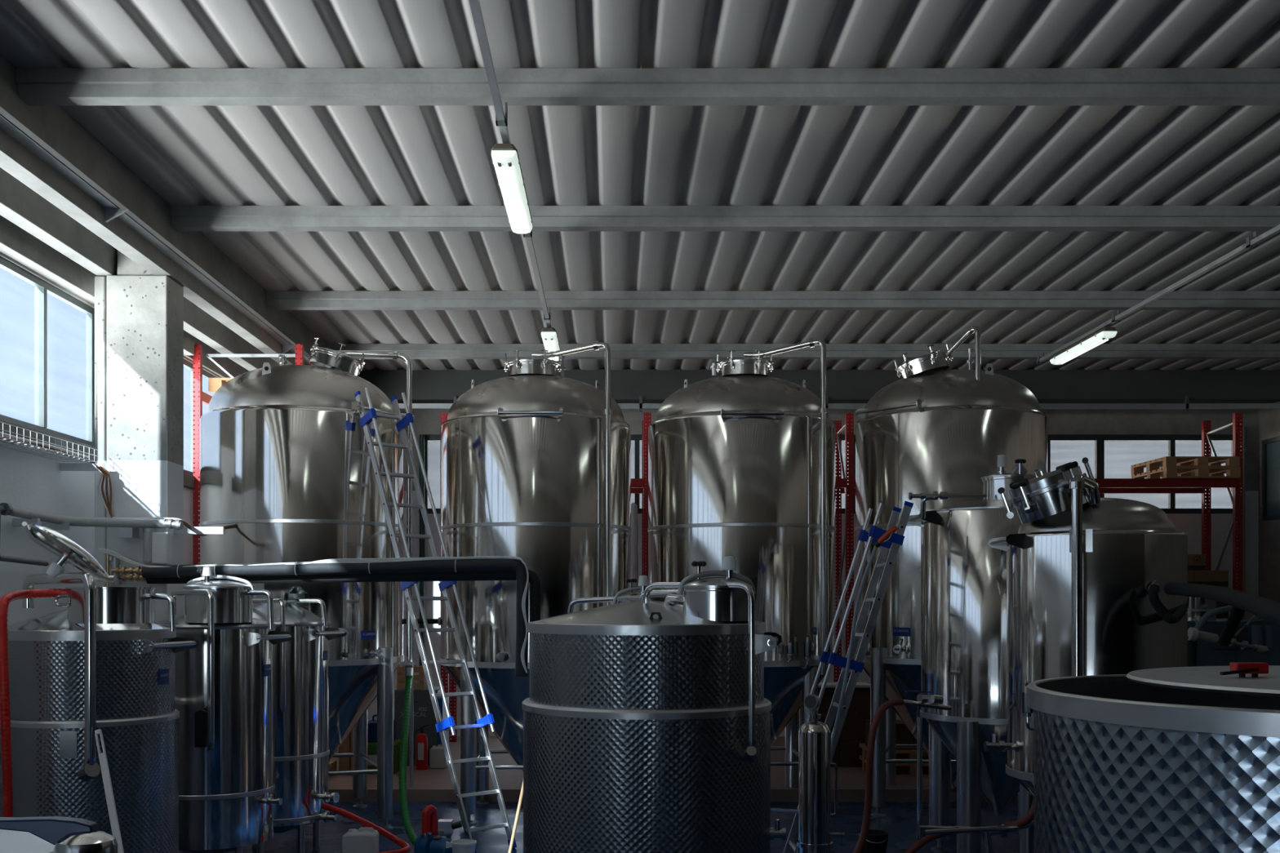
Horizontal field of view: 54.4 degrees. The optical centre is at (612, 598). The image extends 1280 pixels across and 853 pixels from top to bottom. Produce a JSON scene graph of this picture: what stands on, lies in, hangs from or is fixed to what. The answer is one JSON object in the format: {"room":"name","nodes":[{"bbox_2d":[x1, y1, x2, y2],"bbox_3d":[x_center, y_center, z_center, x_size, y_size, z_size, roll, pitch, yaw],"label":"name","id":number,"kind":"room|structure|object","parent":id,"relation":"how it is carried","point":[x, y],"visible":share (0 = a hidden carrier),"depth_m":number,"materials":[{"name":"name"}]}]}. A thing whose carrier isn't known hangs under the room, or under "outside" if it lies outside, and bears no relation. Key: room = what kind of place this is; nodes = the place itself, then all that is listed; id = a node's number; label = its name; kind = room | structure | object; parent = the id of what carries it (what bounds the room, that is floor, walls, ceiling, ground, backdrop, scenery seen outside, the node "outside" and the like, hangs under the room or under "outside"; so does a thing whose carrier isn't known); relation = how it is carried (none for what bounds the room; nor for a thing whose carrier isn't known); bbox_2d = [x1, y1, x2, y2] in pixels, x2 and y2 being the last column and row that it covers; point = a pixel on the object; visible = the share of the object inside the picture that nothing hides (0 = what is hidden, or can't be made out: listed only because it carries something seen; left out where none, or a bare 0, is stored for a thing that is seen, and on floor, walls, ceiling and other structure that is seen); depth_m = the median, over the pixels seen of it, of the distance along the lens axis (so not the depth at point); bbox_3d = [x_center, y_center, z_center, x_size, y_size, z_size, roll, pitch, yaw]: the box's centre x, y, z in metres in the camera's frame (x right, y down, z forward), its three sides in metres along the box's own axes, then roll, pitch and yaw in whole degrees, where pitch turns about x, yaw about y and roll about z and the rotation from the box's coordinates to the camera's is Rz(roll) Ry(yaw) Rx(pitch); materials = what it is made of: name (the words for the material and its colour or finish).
{"room":"brewery","nodes":[
{"label":"brewery","id":0,"kind":"room"},
{"bbox_2d":[0,252,222,625],"bbox_3d":[-4.490,-0.585,7.500,0.080,5.470,21.400,0,0,0],"label":"wall","id":1,"kind":"structure","parent":0,"point":[27,481],"depth_m":9.67,"materials":[{"name":"white paint"}]},
{"bbox_2d":[0,256,94,446],"bbox_3d":[-4.494,-1.895,6.325,0.072,1.210,8.850,0,0,0],"label":"window","id":2,"kind":"structure","parent":1,"relation":"in","point":[47,334],"depth_m":9.77,"materials":[{"name":"glass"}]},
{"bbox_2d":[0,419,94,462],"bbox_3d":[-4.435,-1.225,6.350,0.070,0.130,9.000,0,0,0],"label":"trim","id":3,"kind":"structure","parent":1,"relation":"attached to","point":[6,427],"depth_m":9.67,"materials":[{"name":"metal"}]},
{"bbox_2d":[0,421,105,471],"bbox_3d":[-4.275,-1.116,7.529,0.350,0.173,5.062,0,0,0],"label":"wire tray","id":4,"kind":"object","parent":1,"relation":"attached to","point":[24,443],"visible":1,"depth_m":9.47,"materials":[{"name":"metal"}]},
{"bbox_2d":[183,359,217,477],"bbox_3d":[-4.494,-1.895,13.825,0.072,1.210,5.150,0,0,0],"label":"window","id":5,"kind":"structure","parent":1,"relation":"in","point":[188,366],"depth_m":13.21,"materials":[{"name":"glass"}]},
{"bbox_2d":[0,214,248,377],"bbox_3d":[-4.393,-2.875,7.500,0.126,0.710,21.400,0,0,0],"label":"lintel beam","id":6,"kind":"structure","parent":0,"point":[16,243],"depth_m":9.80,"materials":[{"name":"concrete"}]},
{"bbox_2d":[94,249,183,852],"bbox_3d":[-3.933,-0.525,10.360,0.605,5.350,0.420,0,0,0],"label":"column","id":7,"kind":"structure","parent":0,"point":[139,313],"depth_m":10.15,"materials":[{"name":"concrete"}]},
{"bbox_2d":[0,502,224,566],"bbox_3d":[-4.052,-0.462,9.720,0.713,0.434,1.965,0,0,35],"label":"pipe","id":8,"kind":"object","parent":7,"relation":"attached to","point":[55,522],"visible":1,"depth_m":9.97,"materials":[{"name":"plastic"}]},
{"bbox_2d":[142,528,155,561],"bbox_3d":[-3.755,-0.432,10.090,0.098,0.270,0.100,0,0,0],"label":"pipe stub","id":9,"kind":"object","parent":7,"relation":"attached to","point":[147,532],"visible":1,"depth_m":10.05,"materials":[{"name":"grey plastic"}]},
{"bbox_2d":[151,532,171,564],"bbox_3d":[-3.657,-0.406,10.102,0.130,0.260,0.096,0,0,0],"label":"junction box","id":10,"kind":"object","parent":7,"relation":"attached to","point":[161,541],"visible":1,"depth_m":10.05,"materials":[{"name":"white plastic"}]},
{"bbox_2d":[95,466,235,536],"bbox_3d":[-3.584,-0.799,10.444,0.556,0.530,1.392,0,0,36],"label":"cable bundle","id":11,"kind":"object","parent":7,"relation":"attached to","point":[104,473],"visible":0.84,"depth_m":10.09,"materials":[{"name":"white"}]},
{"bbox_2d":[106,554,540,676],"bbox_3d":[-2.335,0.126,10.039,3.508,1.000,0.192,0,0,0],"label":"insulated pipe","id":12,"kind":"object","parent":7,"relation":"attached to","point":[460,570],"visible":0.91,"depth_m":9.97,"materials":[{"name":"grey plastic"}]},
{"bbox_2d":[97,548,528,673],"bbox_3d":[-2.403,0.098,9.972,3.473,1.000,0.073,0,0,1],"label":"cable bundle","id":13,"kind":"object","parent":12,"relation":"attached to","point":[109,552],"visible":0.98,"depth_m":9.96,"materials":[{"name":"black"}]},
{"bbox_2d":[182,801,1019,852],"bbox_3d":[2.500,2.250,7.500,14.500,0.200,22.000,0,0,0],"label":"floor","id":14,"kind":"structure","parent":0,"point":[900,820],"depth_m":11.73,"materials":[{"name":"blue concrete"}]},
{"bbox_2d":[0,816,118,852],"bbox_3d":[-1.309,1.278,2.420,0.640,1.745,0.633,0,0,-22],"label":"pump","id":15,"kind":"object","parent":14,"relation":"on","point":[48,834],"visible":1,"depth_m":2.28,"materials":[{"name":"blue paint"}]},
{"bbox_2d":[0,521,199,852],"bbox_3d":[-3.448,0.830,8.275,1.268,2.640,1.215,0,0,0],"label":"tank","id":16,"kind":"object","parent":14,"relation":"on","point":[103,661],"visible":0.98,"depth_m":7.85,"materials":[{"name":"silver metal"}]},
{"bbox_2d":[0,588,66,817],"bbox_3d":[-3.631,1.012,7.725,0.298,2.151,0.604,0,0,0],"label":"hose","id":17,"kind":"object","parent":16,"relation":"hanging from","point":[5,718],"visible":0.89,"depth_m":7.50,"materials":[{"name":"red rubber"}]},
{"bbox_2d":[94,728,124,852],"bbox_3d":[-2.898,1.486,7.324,0.089,1.366,0.887,0,0,-38],"label":"paddle","id":18,"kind":"object","parent":14,"relation":"on","point":[106,778],"visible":1,"depth_m":7.48,"materials":[{"name":"white plastic"}]},
{"bbox_2d":[157,567,293,852],"bbox_3d":[-3.013,0.957,9.538,1.142,2.386,0.952,0,0,41],"label":"storage tank","id":19,"kind":"object","parent":14,"relation":"on","point":[224,685],"visible":0.91,"depth_m":9.20,"materials":[{"name":"metal"}]},
{"bbox_2d":[233,586,346,852],"bbox_3d":[-2.748,1.025,10.478,0.975,2.250,0.980,0,0,-29],"label":"storage tank","id":20,"kind":"object","parent":14,"relation":"on","point":[301,664],"visible":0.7,"depth_m":10.21,"materials":[{"name":"metal"}]},
{"bbox_2d":[199,337,414,830],"bbox_3d":[-2.916,-0.164,12.020,2.041,4.628,1.913,0,0,0],"label":"tank","id":21,"kind":"object","parent":14,"relation":"on","point":[285,458],"visible":0.78,"depth_m":11.29,"materials":[{"name":"metal"}]},
{"bbox_2d":[399,675,417,845],"bbox_3d":[-1.817,1.417,11.110,0.186,1.370,1.559,0,0,-13],"label":"hose","id":22,"kind":"object","parent":21,"relation":"hanging from","point":[411,834],"visible":0.94,"depth_m":11.17,"materials":[{"name":"rubber"}]},
{"bbox_2d":[342,827,378,852],"bbox_3d":[-2.050,2.009,10.150,0.265,0.283,0.200,0,0,0],"label":"jerrycan","id":23,"kind":"object","parent":14,"relation":"on","point":[362,840],"visible":1,"depth_m":10.05,"materials":[{"name":"plastic"}]},
{"bbox_2d":[320,802,410,852],"bbox_3d":[-1.972,1.867,10.062,0.697,0.410,0.504,0,0,-20],"label":"hose","id":24,"kind":"object","parent":14,"relation":"on","point":[406,846],"visible":0.98,"depth_m":10.20,"materials":[{"name":"red rubber"}]},
{"bbox_2d":[413,804,453,852],"bbox_3d":[-1.436,1.924,10.141,0.346,0.471,0.319,0,0,0],"label":"pump","id":25,"kind":"object","parent":14,"relation":"on","point":[428,841],"visible":0.94,"depth_m":10.11,"materials":[{"name":"blue paint"}]},
{"bbox_2d":[437,819,462,839],"bbox_3d":[-1.334,1.989,10.255,0.196,0.321,0.110,0,0,0],"label":"control box","id":26,"kind":"object","parent":25,"relation":"attached to","point":[445,827],"visible":0.91,"depth_m":10.20,"materials":[{"name":"metal"}]},
{"bbox_2d":[354,387,516,852],"bbox_3d":[-1.598,0.133,10.984,1.611,4.060,0.492,0,0,37],"label":"ladder","id":27,"kind":"object","parent":14,"relation":"on","point":[366,417],"visible":0.87,"depth_m":10.96,"materials":[{"name":"metal"}]},
{"bbox_2d":[445,839,476,852],"bbox_3d":[-1.185,2.040,9.902,0.215,0.220,0.208,0,0,29],"label":"bucket","id":28,"kind":"object","parent":14,"relation":"on","point":[460,846],"visible":1,"depth_m":9.84,"materials":[{"name":"white plastic"}]},
{"bbox_2d":[439,340,631,825],"bbox_3d":[-0.763,-0.152,12.434,1.938,4.603,2.009,0,0,0],"label":"tank","id":29,"kind":"object","parent":14,"relation":"on","point":[535,462],"visible":0.8,"depth_m":11.68,"materials":[{"name":"metal"}]},
{"bbox_2d":[567,575,681,613],"bbox_3d":[0.223,1.000,8.600,1.062,2.299,1.020,0,0,0],"label":"pipe","id":30,"kind":"object","parent":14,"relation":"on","point":[643,584],"visible":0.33,"depth_m":8.27,"materials":[{"name":"metal"}]},
{"bbox_2d":[522,555,786,852],"bbox_3d":[0.213,0.971,6.400,1.350,2.358,1.276,0,0,0],"label":"tank","id":31,"kind":"object","parent":14,"relation":"on","point":[646,722],"visible":1,"depth_m":5.87,"materials":[{"name":"silver metal"}]},
{"bbox_2d":[647,337,835,787],"bbox_3d":[1.319,-0.185,12.694,1.925,4.670,1.997,0,0,0],"label":"tank","id":32,"kind":"object","parent":14,"relation":"on","point":[742,460],"visible":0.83,"depth_m":11.93,"materials":[{"name":"metal"}]},
{"bbox_2d":[770,694,844,852],"bbox_3d":[1.378,1.415,9.025,0.339,1.477,0.832,0,0,-24],"label":"metal cylinder","id":33,"kind":"object","parent":14,"relation":"on","point":[814,811],"visible":1,"depth_m":8.71,"materials":[{"name":"metal"}]},
{"bbox_2d":[783,501,913,852],"bbox_3d":[1.829,0.705,9.785,0.980,2.911,0.462,0,0,0],"label":"ladder","id":34,"kind":"object","parent":14,"relation":"on","point":[856,666],"visible":0.71,"depth_m":9.57,"materials":[{"name":"metal"}]},
{"bbox_2d":[831,526,898,759],"bbox_3d":[1.833,0.661,9.438,0.692,2.423,0.144,0,0,-14],"label":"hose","id":35,"kind":"object","parent":34,"relation":"hanging from","point":[878,542],"visible":0.82,"depth_m":9.40,"materials":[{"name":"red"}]},
{"bbox_2d":[857,829,888,852],"bbox_3d":[2.094,2.013,9.973,0.248,0.275,0.263,0,0,0],"label":"bucket","id":36,"kind":"object","parent":14,"relation":"on","point":[876,842],"visible":0.8,"depth_m":9.89,"materials":[{"name":"black plastic"}]},
{"bbox_2d":[905,826,958,852],"bbox_3d":[2.268,1.947,9.281,0.796,0.426,0.130,0,0,-31],"label":"hose","id":37,"kind":"object","parent":14,"relation":"on","point":[919,844],"visible":0.77,"depth_m":9.33,"materials":[{"name":"red rubber"}]},
{"bbox_2d":[854,325,1047,817],"bbox_3d":[3.430,-0.247,12.780,1.983,4.794,1.913,0,0,0],"label":"tank","id":38,"kind":"object","parent":14,"relation":"on","point":[935,428],"visible":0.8,"depth_m":12.10,"materials":[{"name":"metal"}]},
{"bbox_2d":[902,454,1039,852],"bbox_3d":[3.114,0.492,10.231,1.818,3.315,1.416,0,0,0],"label":"brewing vat","id":39,"kind":"object","parent":14,"relation":"on","point":[962,699],"visible":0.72,"depth_m":9.87,"materials":[{"name":"metal"}]},
{"bbox_2d":[853,698,903,852],"bbox_3d":[1.942,1.407,9.339,0.700,1.282,0.103,0,0,-42],"label":"hose","id":40,"kind":"object","parent":39,"relation":"attached to","point":[894,702],"visible":1,"depth_m":9.33,"materials":[{"name":"red rubber"}]},
{"bbox_2d":[924,457,1187,852],"bbox_3d":[3.190,0.599,8.605,1.602,3.102,1.244,0,0,-20],"label":"brewing vat","id":41,"kind":"object","parent":14,"relation":"on","point":[1082,566],"visible":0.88,"depth_m":8.25,"materials":[{"name":"metal"}]},
{"bbox_2d":[1004,797,1034,827],"bbox_3d":[2.929,1.544,8.908,0.254,0.247,0.134,0,0,29],"label":"hose","id":42,"kind":"object","parent":41,"relation":"attached to","point":[1023,822],"visible":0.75,"depth_m":8.85,"materials":[{"name":"red rubber"}]},
{"bbox_2d":[1148,584,1189,623],"bbox_3d":[3.736,0.036,8.238,0.153,0.253,0.859,0,0,38],"label":"hose","id":43,"kind":"object","parent":41,"relation":"attached to","point":[1153,590],"visible":0.94,"depth_m":7.93,"materials":[{"name":"plastic"}]},
{"bbox_2d":[1163,582,1279,626],"bbox_3d":[2.973,0.458,5.908,0.659,1.119,4.324,0,0,9],"label":"hose","id":44,"kind":"object","parent":41,"relation":"attached to","point":[1268,610],"visible":1,"depth_m":5.81,"materials":[{"name":"plastic"}]},
{"bbox_2d":[1026,674,1279,852],"bbox_3d":[1.800,1.192,3.150,1.424,1.917,1.424,0,0,0],"label":"open vat","id":45,"kind":"object","parent":14,"relation":"on","point":[1122,765],"visible":0.82,"depth_m":2.81,"materials":[{"name":"silver metal"}]},
{"bbox_2d":[1125,665,1279,697],"bbox_3d":[2.085,0.221,3.300,1.336,0.022,1.336,0,0,0],"label":"lid","id":46,"kind":"object","parent":45,"relation":"on","point":[1200,678],"visible":0.85,"depth_m":3.25,"materials":[{"name":"metal"}]},
{"bbox_2d":[1219,662,1268,677],"bbox_3d":[1.687,0.192,3.342,0.150,0.038,0.060,0,0,-10],"label":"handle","id":47,"kind":"object","parent":46,"relation":"on","point":[1241,668],"visible":1,"depth_m":3.33,"materials":[{"name":"red paint"}]},
{"bbox_2d":[1187,605,1279,666],"bbox_3d":[6.818,1.111,13.576,1.672,2.079,1.469,0,0,0],"label":"machine","id":48,"kind":"object","parent":14,"relation":"on","point":[1254,641],"visible":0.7,"depth_m":13.37,"materials":[{"name":"metal"}]},
{"bbox_2d":[1187,596,1216,620],"bbox_3d":[6.511,0.072,13.800,0.351,0.340,0.351,0,0,41],"label":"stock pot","id":49,"kind":"object","parent":48,"relation":"on","point":[1197,607],"visible":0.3,"depth_m":13.66,"materials":[{"name":"metal"}]},
{"bbox_2d":[0,0,1279,370],"bbox_3d":[2.413,-3.224,7.500,15.118,0.049,22.000,0,0,0],"label":"ceiling","id":50,"kind":"structure","parent":0,"point":[188,155],"depth_m":9.13,"materials":[{"name":"grey metal"}]},
{"bbox_2d":[0,167,279,371],"bbox_3d":[-4.150,-2.936,7.500,0.140,0.588,21.400,0,0,0],"label":"beam","id":51,"kind":"structure","parent":50,"relation":"attached to","point":[20,204],"depth_m":9.60,"materials":[{"name":"concrete"}]},
{"bbox_2d":[0,53,325,364],"bbox_3d":[-3.675,-2.935,7.500,0.150,0.590,21.400,0,0,0],"label":"beam","id":52,"kind":"structure","parent":50,"relation":"attached to","point":[51,124],"depth_m":9.25,"materials":[{"name":"metal"}]},
{"bbox_2d":[0,106,311,365],"bbox_3d":[-3.520,-2.746,10.075,0.160,0.138,14.450,0,0,0],"label":"cable tray","id":53,"kind":"object","parent":52,"relation":"attached to","point":[9,124],"visible":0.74,"depth_m":9.02,"materials":[{"name":"metal"}]},
{"bbox_2d":[15,68,1279,105],"bbox_3d":[2.925,-3.120,7.610,13.050,0.160,0.200,0,0,0],"label":"ceiling beam","id":54,"kind":"structure","parent":50,"relation":"attached to","point":[36,86],"depth_m":7.54,"materials":[{"name":"metal"}]},
{"bbox_2d":[468,0,559,371],"bbox_3d":[-0.672,-2.942,9.325,0.068,0.126,12.950,0,0,0],"label":"cable conduit","id":55,"kind":"object","parent":54,"relation":"attached to","point":[501,120],"visible":0.62,"depth_m":7.24,"materials":[{"name":"metal"}]},
{"bbox_2d":[490,143,533,233],"bbox_3d":[-0.683,-2.809,8.625,0.172,0.121,1.650,0,0,0],"label":"strip light","id":56,"kind":"object","parent":55,"relation":"hanging from","point":[505,158],"visible":1,"depth_m":8.35,"materials":[{"name":"white plastic"}]},
{"bbox_2d":[541,327,560,360],"bbox_3d":[-0.675,-2.814,13.950,0.172,0.121,1.600,0,0,0],"label":"strip light","id":57,"kind":"object","parent":55,"relation":"attached to","point":[548,335],"visible":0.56,"depth_m":13.35,"materials":[{"name":"white plastic"}]},
{"bbox_2d":[170,205,1279,231],"bbox_3d":[2.925,-3.120,10.240,13.050,0.160,0.200,0,0,0],"label":"ceiling beam","id":58,"kind":"structure","parent":50,"relation":"attached to","point":[184,218],"depth_m":10.15,"materials":[{"name":"metal"}]},
{"bbox_2d":[266,290,1279,310],"bbox_3d":[2.925,-3.120,13.050,13.050,0.160,0.200,0,0,0],"label":"ceiling beam","id":59,"kind":"structure","parent":50,"relation":"attached to","point":[276,300],"depth_m":12.95,"materials":[{"name":"metal"}]},
{"bbox_2d":[1036,224,1279,363],"bbox_3d":[5.240,-2.942,10.650,0.068,0.126,9.300,0,0,0],"label":"cable conduit","id":60,"kind":"object","parent":59,"relation":"attached to","point":[1249,243],"visible":1,"depth_m":11.44,"materials":[{"name":"metal"}]},
{"bbox_2d":[1049,327,1116,364],"bbox_3d":[5.255,-2.814,13.935,0.172,0.121,1.630,0,0,0],"label":"strip light","id":61,"kind":"object","parent":60,"relation":"attached to","point":[1102,335],"visible":1,"depth_m":13.72,"materials":[{"name":"white plastic"}]},
{"bbox_2d":[325,343,1279,359],"bbox_3d":[2.925,-3.120,15.740,13.050,0.160,0.200,0,0,0],"label":"ceiling beam","id":62,"kind":"structure","parent":50,"relation":"attached to","point":[413,351],"depth_m":15.66,"materials":[{"name":"metal"}]},
{"bbox_2d":[357,368,1279,403],"bbox_3d":[2.925,-3.005,17.825,13.050,0.430,0.750,0,0,0],"label":"beam","id":63,"kind":"structure","parent":50,"relation":"attached to","point":[655,385],"depth_m":17.45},
{"bbox_2d":[391,395,1279,411],"bbox_3d":[3.000,-2.725,17.445,12.800,0.210,0.050,0,0,0],"label":"rail","id":64,"kind":"object","parent":63,"relation":"attached to","point":[1186,406],"visible":0.52,"depth_m":17.42,"materials":[{"name":"metal"}]},
{"bbox_2d":[328,736,1017,801],"bbox_3d":[2.500,2.085,15.675,13.900,0.130,5.050,0,0,0],"label":"platform","id":65,"kind":"object","parent":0,"point":[430,784],"visible":0.18,"depth_m":13.55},
{"bbox_2d":[192,343,303,564],"bbox_3d":[-3.837,-0.330,14.485,1.150,4.700,2.770,0,0,0],"label":"rack","id":66,"kind":"object","parent":65,"relation":"on","point":[197,393],"visible":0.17,"depth_m":13.10,"materials":[{"name":"red metal"}]},
{"bbox_2d":[338,732,351,775],"bbox_3d":[-3.058,1.760,14.375,0.130,0.521,0.352,0,0,0],"label":"carton","id":67,"kind":"object","parent":65,"relation":"on","point":[344,763],"visible":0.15,"depth_m":14.20,"materials":[{"name":"cardboard"}]},
{"bbox_2d":[367,739,400,773],"bbox_3d":[-2.670,1.840,14.450,0.370,0.360,0.320,0,0,0],"label":"plastic crate","id":68,"kind":"object","parent":65,"relation":"on","point":[371,747],"visible":0.39,"depth_m":14.30,"materials":[{"name":"green plastic"}]},
{"bbox_2d":[367,714,396,742],"bbox_3d":[-2.680,1.504,14.450,0.310,0.312,0.260,0,0,0],"label":"canister","id":69,"kind":"object","parent":68,"relation":"on","point":[372,724],"visible":0.46,"depth_m":14.32,"materials":[{"name":"paint"}]},
{"bbox_2d":[394,686,448,765],"bbox_3d":[-2.335,1.561,15.296,0.580,0.918,0.607,0,0,0],"label":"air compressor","id":70,"kind":"object","parent":65,"relation":"on","point":[424,713],"visible":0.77,"depth_m":15.00,"materials":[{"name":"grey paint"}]},
{"bbox_2d":[396,665,427,689],"bbox_3d":[-2.445,0.962,15.225,0.320,0.280,0.350,0,0,0],"label":"wooden crate","id":71,"kind":"object","parent":70,"relation":"on","point":[401,680],"visible":0.61,"depth_m":15.05,"materials":[{"name":"brown wood"}]},
{"bbox_2d":[403,617,439,786],"bbox_3d":[-2.061,1.111,13.350,0.584,1.819,0.090,0,0,0],"label":"pipe","id":72,"kind":"object","parent":65,"relation":"on","point":[420,620],"visible":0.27,"depth_m":13.34,"materials":[{"name":"silver metal"}]},
{"bbox_2d":[413,724,430,770],"bbox_3d":[-2.255,1.752,14.698,0.214,0.536,0.143,0,0,0],"label":"fire extinguisher","id":73,"kind":"object","parent":65,"relation":"on","point":[421,740],"visible":0.86,"depth_m":14.64,"materials":[{"name":"red paint"}]},
{"bbox_2d":[429,744,447,768],"bbox_3d":[-2.073,1.883,14.850,0.190,0.274,0.180,0,0,0],"label":"jerrycan","id":74,"kind":"object","parent":65,"relation":"on","point":[437,760],"visible":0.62,"depth_m":14.76,"materials":[{"name":"plastic"}]},
{"bbox_2d":[631,502,638,591],"bbox_3d":[0.266,0.408,15.600,0.128,3.224,0.128,0,0,45],"label":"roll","id":75,"kind":"object","parent":65,"relation":"on","point":[634,525],"visible":0.31,"depth_m":15.55,"materials":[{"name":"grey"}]},
{"bbox_2d":[440,412,1242,742],"bbox_3d":[3.060,-0.240,17.078,10.700,4.520,0.955,0,0,0],"label":"rack","id":76,"kind":"object","parent":65,"relation":"on","point":[638,486],"visible":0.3,"depth_m":16.62,"materials":[{"name":"red"}]},
{"bbox_2d":[1131,466,1240,478],"bbox_3d":[7.850,-1.672,17.080,0.980,0.144,1.120,0,0,0],"label":"wooden pallet","id":77,"kind":"object","parent":76,"relation":"on","point":[1167,472],"visible":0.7,"depth_m":16.52,"materials":[{"name":"brown wood"}]},
{"bbox_2d":[1130,456,1239,475],"bbox_3d":[7.850,-1.816,17.100,0.980,0.144,1.120,0,0,0],"label":"wooden pallet","id":78,"kind":"object","parent":77,"relation":"on","point":[1166,461],"visible":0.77,"depth_m":16.61,"materials":[{"name":"brown wood"}]},
{"bbox_3d":[7.690,0.338,17.110,0.980,0.144,1.120,0,0,0],"label":"wooden pallet","id":79,"kind":"object","parent":76,"relation":"on","visible":0},
{"bbox_3d":[8.117,0.160,16.820,0.230,0.213,0.402,0,0,0],"label":"carton","id":80,"kind":"object","parent":79,"relation":"on","visible":0},
{"bbox_3d":[8.117,-0.054,16.820,0.230,0.213,0.402,0,0,0],"label":"carton","id":81,"kind":"object","parent":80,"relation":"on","visible":0},
{"bbox_2d":[1211,570,1228,586],"bbox_3d":[8.117,-0.269,16.820,0.230,0.213,0.402,0,0,0],"label":"carton","id":82,"kind":"object","parent":81,"relation":"on","point":[1219,578],"visible":0.56,"depth_m":16.62,"materials":[{"name":"cardboard"}]},
{"bbox_3d":[7.649,0.159,16.820,0.230,0.213,0.402,0,0,0],"label":"carton","id":83,"kind":"object","parent":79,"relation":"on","visible":0},
{"bbox_3d":[7.649,-0.054,16.820,0.230,0.213,0.402,0,0,0],"label":"carton","id":84,"kind":"object","parent":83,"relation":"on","visible":0},
{"bbox_2d":[1187,570,1193,583],"bbox_3d":[7.649,-0.269,16.820,0.230,0.213,0.402,0,0,0],"label":"carton","id":85,"kind":"object","parent":84,"relation":"on","point":[1190,573],"visible":0.09,"depth_m":16.62,"materials":[{"name":"cardboard"}]},
{"bbox_2d":[1187,554,1205,570],"bbox_3d":[7.809,-0.482,16.818,0.230,0.213,0.406,0,0,0],"label":"carton","id":86,"kind":"object","parent":85,"relation":"on","point":[1195,562],"visible":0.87,"depth_m":16.62,"materials":[{"name":"cardboard"}]},
{"bbox_2d":[838,740,865,767],"bbox_3d":[2.926,1.862,15.125,0.400,0.316,0.452,0,0,0],"label":"carton","id":87,"kind":"object","parent":65,"relation":"on","point":[850,752],"visible":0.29,"depth_m":14.90,"materials":[{"name":"cardboard"}]},
{"bbox_2d":[839,713,870,740],"bbox_3d":[2.926,1.542,15.125,0.400,0.316,0.452,0,0,0],"label":"carton","id":88,"kind":"object","parent":87,"relation":"on","point":[854,726],"visible":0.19,"depth_m":14.90,"materials":[{"name":"cardboard"}]},
{"bbox_2d":[858,753,928,777],"bbox_3d":[3.446,1.948,14.660,0.980,0.144,1.120,0,0,0],"label":"wooden pallet","id":89,"kind":"object","parent":65,"relation":"on","point":[911,768],"visible":0.14,"depth_m":14.12,"materials":[{"name":"brown wood"}]},
{"bbox_2d":[858,742,928,764],"bbox_3d":[3.446,1.803,14.660,0.980,0.144,1.120,0,0,0],"label":"wooden pallet","id":90,"kind":"object","parent":89,"relation":"on","point":[909,754],"visible":0.16,"depth_m":14.47,"materials":[{"name":"brown wood"}]},
{"bbox_2d":[865,720,913,750],"bbox_3d":[3.211,1.581,14.450,0.450,0.301,0.502,0,0,0],"label":"carton","id":91,"kind":"object","parent":90,"relation":"on","point":[904,736],"visible":0.31,"depth_m":14.20,"materials":[{"name":"cardboard"}]},
{"bbox_3d":[2.516,1.862,15.125,0.400,0.316,0.452,0,0,0],"label":"carton","id":92,"kind":"object","parent":65,"relation":"on","visible":0},
{"bbox_2d":[800,711,839,740],"bbox_3d":[2.516,1.542,15.125,0.400,0.316,0.452,0,0,0],"label":"carton","id":93,"kind":"object","parent":92,"relation":"on","point":[824,716],"visible":0.23,"depth_m":14.90,"materials":[{"name":"cardboard"}]},
{"bbox_2d":[800,687,838,713],"bbox_3d":[2.516,1.222,15.125,0.400,0.316,0.452,0,0,0],"label":"carton","id":94,"kind":"object","parent":93,"relation":"on","point":[828,692],"visible":0.14,"depth_m":14.90,"materials":[{"name":"cardboard"}]},
{"bbox_2d":[367,408,1258,736],"bbox_3d":[2.500,-0.585,18.350,14.500,5.470,0.300,0,0,0],"label":"wall","id":95,"kind":"structure","parent":0,"point":[427,421],"depth_m":18.20,"materials":[{"name":"grey paint"}]},
{"bbox_2d":[418,435,425,675],"bbox_3d":[-2.770,-0.180,18.130,0.100,4.400,0.100,0,0,0],"label":"drain pipe","id":96,"kind":"object","parent":95,"relation":"attached to","point":[422,593],"visible":0.44,"depth_m":18.10,"materials":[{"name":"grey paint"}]},
{"bbox_2d":[424,435,1237,513],"bbox_3d":[3.215,-1.820,18.274,11.990,1.160,0.072,0,0,0],"label":"window","id":97,"kind":"structure","parent":95,"relation":"in","point":[1109,456],"depth_m":18.27,"materials":[{"name":"glass"}]},
{"bbox_2d":[1242,426,1245,619],"bbox_3d":[9.185,-0.240,18.140,0.090,4.520,0.090,0,0,0],"label":"downpipe","id":98,"kind":"object","parent":95,"relation":"attached to","point":[1243,428],"visible":0.31,"depth_m":18.11,"materials":[{"name":"grey plastic"}]},
{"bbox_2d":[1218,606,1244,646],"bbox_3d":[5.930,0.239,11.899,0.116,0.485,1.527,0,0,21],"label":"hose","id":99,"kind":"object","parent":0,"point":[1236,615],"visible":0.88,"depth_m":11.87,"materials":[{"name":"plastic"}]},
{"bbox_2d":[1258,401,1279,618],"bbox_3d":[9.600,-0.585,7.500,0.300,5.470,21.400,0,0,0],"label":"wall","id":100,"kind":"structure","parent":0,"point":[1268,419],"depth_m":17.93,"materials":[{"name":"paint"}]},
{"bbox_2d":[1262,436,1279,521],"bbox_3d":[9.500,-1.710,16.060,0.060,1.180,4.120,0,0,0],"label":"window","id":101,"kind":"structure","parent":100,"relation":"in","point":[1271,447],"depth_m":17.93,"materials":[{"name":"glass"}]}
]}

